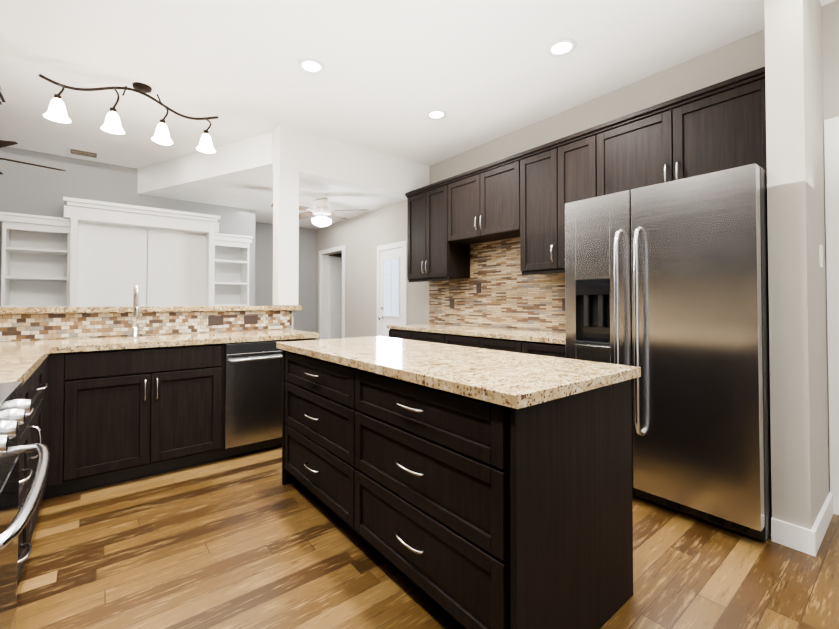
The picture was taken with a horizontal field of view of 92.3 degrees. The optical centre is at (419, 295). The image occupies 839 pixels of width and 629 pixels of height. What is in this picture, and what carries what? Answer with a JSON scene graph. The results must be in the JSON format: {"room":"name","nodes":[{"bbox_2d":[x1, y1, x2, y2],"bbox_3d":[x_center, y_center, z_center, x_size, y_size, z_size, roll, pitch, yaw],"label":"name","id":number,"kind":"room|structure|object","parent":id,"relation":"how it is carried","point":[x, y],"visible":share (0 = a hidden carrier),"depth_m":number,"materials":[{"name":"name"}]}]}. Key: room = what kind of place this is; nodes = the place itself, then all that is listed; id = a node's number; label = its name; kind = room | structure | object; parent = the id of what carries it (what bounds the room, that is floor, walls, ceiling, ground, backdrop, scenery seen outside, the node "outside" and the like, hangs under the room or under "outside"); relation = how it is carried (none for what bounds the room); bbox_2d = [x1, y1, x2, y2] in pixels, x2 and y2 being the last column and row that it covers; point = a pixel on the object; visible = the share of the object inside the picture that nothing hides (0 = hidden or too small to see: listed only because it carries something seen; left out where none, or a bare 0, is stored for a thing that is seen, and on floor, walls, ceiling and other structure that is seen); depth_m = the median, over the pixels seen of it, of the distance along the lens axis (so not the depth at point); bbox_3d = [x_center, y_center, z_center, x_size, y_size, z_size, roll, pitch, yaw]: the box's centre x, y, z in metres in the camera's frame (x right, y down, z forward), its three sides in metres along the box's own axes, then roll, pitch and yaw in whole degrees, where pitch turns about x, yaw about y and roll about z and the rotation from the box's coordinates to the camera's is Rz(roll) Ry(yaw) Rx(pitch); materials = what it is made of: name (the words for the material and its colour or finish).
{"room":"kitchen","nodes":[
{"label":"kitchen","id":0,"kind":"room"},
{"bbox_2d":[0,147,254,306],"bbox_3d":[-4.722,-0.191,4.283,5.700,2.870,0.150,1,-1,-39],"label":"wall","id":1,"kind":"structure","parent":0,"point":[32,190],"depth_m":4.75,"materials":[{"name":"paint"}]},
{"bbox_2d":[137,132,405,228],"bbox_3d":[-2.073,-1.444,5.501,2.830,0.318,3.100,1,-1,-39],"label":"ceiling","id":2,"kind":"structure","parent":0,"point":[238,174],"depth_m":4.88,"materials":[{"name":"paint"}]},
{"bbox_2d":[271,195,368,226],"bbox_3d":[-1.306,-1.095,5.238,1.183,0.390,1.194,1,-1,-39],"label":"ceiling fan","id":3,"kind":"object","parent":2,"relation":"hanging from","point":[321,210],"visible":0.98,"depth_m":5.16,"materials":[{"name":"white"}]},
{"bbox_2d":[255,222,315,332],"bbox_3d":[-2.583,-0.143,7.153,1.530,2.870,0.150,1,-1,-39],"label":"wall","id":4,"kind":"structure","parent":0,"point":[304,318],"depth_m":7.37,"materials":[{"name":"paint"}]},
{"bbox_2d":[329,253,341,256],"bbox_3d":[-1.007,-0.138,7.426,0.970,2.870,2.000,1,-1,-39],"label":"wall","id":5,"kind":"structure","parent":0,"point":[338,255],"depth_m":8.09,"materials":[{"name":"grey"}]},
{"bbox_2d":[273,130,429,198],"bbox_3d":[-0.666,-1.416,4.514,1.869,0.409,0.200,1,-1,-39],"label":"header beam","id":6,"kind":"structure","parent":0,"point":[329,161],"depth_m":4.39,"materials":[{"name":"paint"}]},
{"bbox_2d":[0,0,835,168],"bbox_3d":[-0.993,-1.707,1.819,8.400,0.080,10.800,1,-1,-39],"label":"ceiling","id":7,"kind":"structure","parent":0,"point":[394,72],"depth_m":2.87,"materials":[{"name":"paint"}]},
{"bbox_2d":[0,140,65,173],"bbox_3d":[-4.039,-1.356,3.642,1.272,0.560,1.255,1,-1,-39],"label":"room ceiling fan","id":8,"kind":"object","parent":7,"relation":"hanging from","point":[3,143],"visible":1,"depth_m":3.76,"materials":[{"name":"brown metal"}]},
{"bbox_2d":[68,147,98,158],"bbox_3d":[-3.807,-1.615,4.573,0.260,0.010,0.220,1,-1,-39],"label":"ceiling vent","id":9,"kind":"object","parent":7,"relation":"in","point":[80,152],"visible":0.98,"depth_m":4.56,"materials":[{"name":"brown metal"}]},
{"bbox_2d":[38,74,218,152],"bbox_3d":[-2.185,-1.442,3.141,1.149,0.405,0.170,1,-1,-39],"label":"track light","id":10,"kind":"object","parent":7,"relation":"attached to","point":[56,112],"visible":1,"depth_m":3.07,"materials":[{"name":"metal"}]},
{"bbox_2d":[154,142,173,146],"bbox_3d":[-2.715,-1.621,4.283,0.183,0.007,0.183,0,-1,12],"label":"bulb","id":11,"kind":"object","parent":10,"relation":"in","point":[170,145],"depth_m":4.32,"materials":[{"name":"beige glass"}]},
{"bbox_2d":[298,58,323,73],"bbox_3d":[-0.776,-1.645,2.890,0.183,0.007,0.183,1,-1,-45],"label":"recessed light","id":12,"kind":"object","parent":7,"relation":"in","point":[308,65],"depth_m":2.89,"materials":[{"name":"beige"}]},
{"bbox_2d":[426,109,446,119],"bbox_3d":[0.152,-1.632,3.635,0.183,0.007,0.183,1,-1,-45],"label":"recessed light","id":13,"kind":"object","parent":7,"relation":"in","point":[436,114],"depth_m":3.63,"materials":[{"name":"beige"}]},
{"bbox_2d":[547,38,575,56],"bbox_3d":[0.944,-1.648,2.681,0.183,0.007,0.183,1,-1,-45],"label":"recessed light","id":14,"kind":"object","parent":7,"relation":"in","point":[561,47],"depth_m":2.68,"materials":[{"name":"beige"}]},
{"bbox_2d":[16,446,838,628],"bbox_3d":[-0.993,1.233,1.770,8.400,0.060,10.800,1,-1,-39],"label":"floor","id":15,"kind":"structure","parent":0,"point":[247,541],"depth_m":1.78,"materials":[{"name":"brown wood"}]},
{"bbox_2d":[0,381,49,628],"bbox_3d":[-1.235,0.724,0.789,0.736,0.925,0.754,1,-1,-39],"label":"stove","id":16,"kind":"object","parent":15,"relation":"on","point":[15,408],"visible":1,"depth_m":1.08,"materials":[{"name":"silver metal"}]},
{"bbox_2d":[17,370,35,589],"bbox_3d":[-1.724,0.758,1.301,0.617,0.874,0.648,1,-1,-39],"label":"base cabinet","id":17,"kind":"object","parent":15,"relation":"on","point":[27,461],"depth_m":1.65,"materials":[{"name":"brown wood"}]},
{"bbox_2d":[36,362,43,519],"bbox_3d":[-2.063,0.765,1.723,0.617,0.874,0.550,1,-1,-39],"label":"base cabinet","id":18,"kind":"object","parent":15,"relation":"on","point":[39,369],"depth_m":2.04,"materials":[{"name":"brown wood"}]},
{"bbox_2d":[44,350,67,498],"bbox_3d":[-2.283,0.770,2.053,0.687,0.874,0.355,1,-1,-39],"label":"base cabinet","id":19,"kind":"object","parent":15,"relation":"on","point":[56,364],"depth_m":2.37,"materials":[{"name":"brown wood"}]},
{"bbox_2d":[0,197,252,306],"bbox_3d":[-3.376,0.105,4.933,2.490,2.300,0.507,1,-1,-39],"label":"built-in shelving","id":20,"kind":"object","parent":15,"relation":"on","point":[84,252],"visible":0.4,"depth_m":4.75,"materials":[{"name":"white wood"}]},
{"bbox_2d":[64,342,227,494],"bbox_3d":[-1.998,0.784,2.874,0.966,0.874,0.625,1,-1,-39],"label":"base cabinet","id":21,"kind":"object","parent":15,"relation":"on","point":[116,394],"depth_m":2.64,"materials":[{"name":"brown wood"}]},
{"bbox_2d":[0,338,55,382],"bbox_3d":[-2.154,0.310,1.852,0.627,0.040,2.036,1,-1,-39],"label":"countertop","id":22,"kind":"structure","parent":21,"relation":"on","point":[18,360],"depth_m":1.93,"materials":[{"name":"beige stone"}]},
{"bbox_2d":[0,306,301,313],"bbox_3d":[-2.214,0.109,3.345,2.398,0.040,0.445,1,-1,-39],"label":"countertop","id":23,"kind":"structure","parent":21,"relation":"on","point":[77,309],"depth_m":3.04,"materials":[{"name":"beige stone"}]},
{"bbox_2d":[273,124,298,304],"bbox_3d":[-1.306,-0.769,3.944,0.190,1.723,0.170,1,-1,-39],"label":"column","id":24,"kind":"structure","parent":23,"relation":"on","point":[285,215],"depth_m":3.88,"materials":[{"name":"white paint"}]},
{"bbox_2d":[52,330,318,349],"bbox_3d":[-1.696,0.371,3.123,1.680,0.119,0.627,1,-1,-39],"label":"countertop","id":25,"kind":"structure","parent":21,"relation":"on","point":[221,335],"depth_m":2.89,"materials":[{"name":"beige stone"}]},
{"bbox_2d":[224,338,287,458],"bbox_3d":[-1.470,0.791,3.298,0.526,0.874,0.625,1,-1,-39],"label":"dishwasher","id":26,"kind":"object","parent":15,"relation":"on","point":[255,366],"depth_m":3.07,"materials":[{"name":"silver metal"}]},
{"bbox_2d":[288,338,315,341],"bbox_3d":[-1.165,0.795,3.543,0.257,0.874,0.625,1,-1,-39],"label":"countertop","id":27,"kind":"structure","parent":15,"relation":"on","point":[289,339],"depth_m":3.31,"materials":[{"name":"beige stone"}]},
{"bbox_2d":[387,327,406,338],"bbox_3d":[0.023,0.813,4.615,0.617,0.874,0.446,1,-1,-39],"label":"base cabinet","id":28,"kind":"object","parent":15,"relation":"on","point":[394,332],"depth_m":4.45,"materials":[{"name":"brown wood"}]},
{"bbox_2d":[407,331,442,343],"bbox_3d":[0.320,0.807,4.245,0.617,0.874,0.619,1,-1,-39],"label":"base cabinet","id":29,"kind":"object","parent":15,"relation":"on","point":[427,336],"depth_m":4.07,"materials":[{"name":"brown wood"}]},
{"bbox_2d":[277,348,632,628],"bbox_3d":[-0.030,0.771,2.102,0.783,0.874,1.860,1,-1,-39],"label":"kitchen island","id":30,"kind":"object","parent":15,"relation":"on","point":[464,487],"depth_m":1.43,"materials":[{"name":"brown wood"}]},
{"bbox_2d":[276,336,640,411],"bbox_3d":[-0.021,0.314,2.117,0.790,0.040,1.920,1,-1,-39],"label":"island countertop","id":31,"kind":"structure","parent":30,"relation":"on","point":[522,380],"depth_m":1.60,"materials":[{"name":"beige stone"}]},
{"bbox_2d":[443,331,510,351],"bbox_3d":[0.777,0.797,3.676,0.617,0.874,0.959,1,-1,-39],"label":"base cabinet","id":32,"kind":"object","parent":15,"relation":"on","point":[493,342],"depth_m":3.52,"materials":[{"name":"brown wood"}]},
{"bbox_2d":[387,323,565,342],"bbox_3d":[0.594,0.344,3.903,0.627,0.040,2.325,1,-1,-39],"label":"countertop","id":33,"kind":"structure","parent":32,"relation":"on","point":[504,333],"depth_m":3.58,"materials":[{"name":"beige stone"}]},
{"bbox_2d":[511,339,565,357],"bbox_3d":[1.163,0.789,3.196,0.617,0.874,0.512,1,-1,-39],"label":"base cabinet","id":34,"kind":"object","parent":15,"relation":"on","point":[529,346],"depth_m":3.04,"materials":[{"name":"brown wood"}]},
{"bbox_2d":[565,164,771,541],"bbox_3d":[1.559,0.279,2.517,0.847,1.832,1.010,1,-1,-39],"label":"fridge","id":35,"kind":"object","parent":15,"relation":"on","point":[666,288],"visible":0.73,"depth_m":2.14,"materials":[{"name":"silver metal"}]},
{"bbox_2d":[316,0,838,484],"bbox_3d":[1.359,-0.202,3.586,0.150,2.870,10.650,1,-1,-39],"label":"wall","id":36,"kind":"structure","parent":0,"point":[362,236],"depth_m":3.81,"materials":[{"name":"paint"}]},
{"bbox_2d":[318,245,344,339],"bbox_3d":[-1.355,0.231,7.223,0.520,2.125,0.980,1,-1,-39],"label":"trim","id":37,"kind":"structure","parent":36,"relation":"attached to","point":[331,312],"depth_m":7.46,"materials":[{"name":"white wood"}]},
{"bbox_2d":[377,240,407,336],"bbox_3d":[-0.416,0.269,5.604,0.082,1.995,0.720,1,-1,-39],"label":"door","id":38,"kind":"structure","parent":36,"relation":"attached to","point":[392,294],"depth_m":5.62,"materials":[{"name":"white wood"}]},
{"bbox_2d":[407,179,470,281],"bbox_3d":[0.226,-0.690,4.603,0.347,1.000,0.760,1,-1,-39],"label":"upper cabinet","id":39,"kind":"object","parent":36,"relation":"attached to","point":[430,257],"depth_m":4.45,"materials":[{"name":"brown wood"}]},
{"bbox_2d":[447,159,510,244],"bbox_3d":[0.718,-0.885,3.994,0.347,0.630,0.926,1,-1,-39],"label":"upper cabinet","id":40,"kind":"object","parent":36,"relation":"attached to","point":[478,202],"depth_m":3.90,"materials":[{"name":"brown wood"}]},
{"bbox_2d":[429,237,565,331],"bbox_3d":[0.840,-0.121,4.099,0.014,0.892,2.300,1,-1,-39],"label":"wall tile","id":41,"kind":"structure","parent":36,"relation":"attached to","point":[497,288],"depth_m":4.12,"materials":[{"name":"tile"}]},
{"bbox_2d":[511,147,564,274],"bbox_3d":[1.124,-0.709,3.485,0.347,1.000,0.488,1,-1,-39],"label":"upper cabinet","id":42,"kind":"object","parent":36,"relation":"attached to","point":[526,196],"depth_m":3.44,"materials":[{"name":"brown wood"}]},
{"bbox_2d":[547,131,594,270],"bbox_3d":[1.341,-0.713,3.215,0.347,1.000,0.442,1,-1,-39],"label":"upper cabinet","id":43,"kind":"object","parent":36,"relation":"attached to","point":[570,162],"depth_m":3.19,"materials":[{"name":"brown wood"}]},
{"bbox_2d":[591,71,766,196],"bbox_3d":[1.759,-0.937,2.698,0.347,0.570,1.010,1,-1,-39],"label":"upper cabinet","id":44,"kind":"object","parent":36,"relation":"attached to","point":[723,127],"depth_m":2.53,"materials":[{"name":"brown wood"}]},
{"bbox_2d":[824,116,838,514],"bbox_3d":[2.592,0.102,1.859,0.082,2.205,1.010,1,-1,-39],"label":"door frame","id":45,"kind":"structure","parent":36,"relation":"attached to","point":[831,135],"depth_m":2.25,"materials":[{"name":"white wood"}]},
{"bbox_2d":[764,0,829,529],"bbox_3d":[2.026,-0.226,2.147,0.609,2.870,0.150,1,-1,-39],"label":"wall","id":46,"kind":"structure","parent":0,"point":[800,485],"depth_m":1.97,"materials":[{"name":"paint"}]},
{"bbox_2d":[801,492,832,556],"bbox_3d":[2.059,1.153,2.070,0.624,0.110,0.036,1,-1,-39],"label":"baseboard","id":47,"kind":"structure","parent":46,"relation":"attached to","point":[811,540],"depth_m":1.92,"materials":[{"name":"white wood"}]}
]}

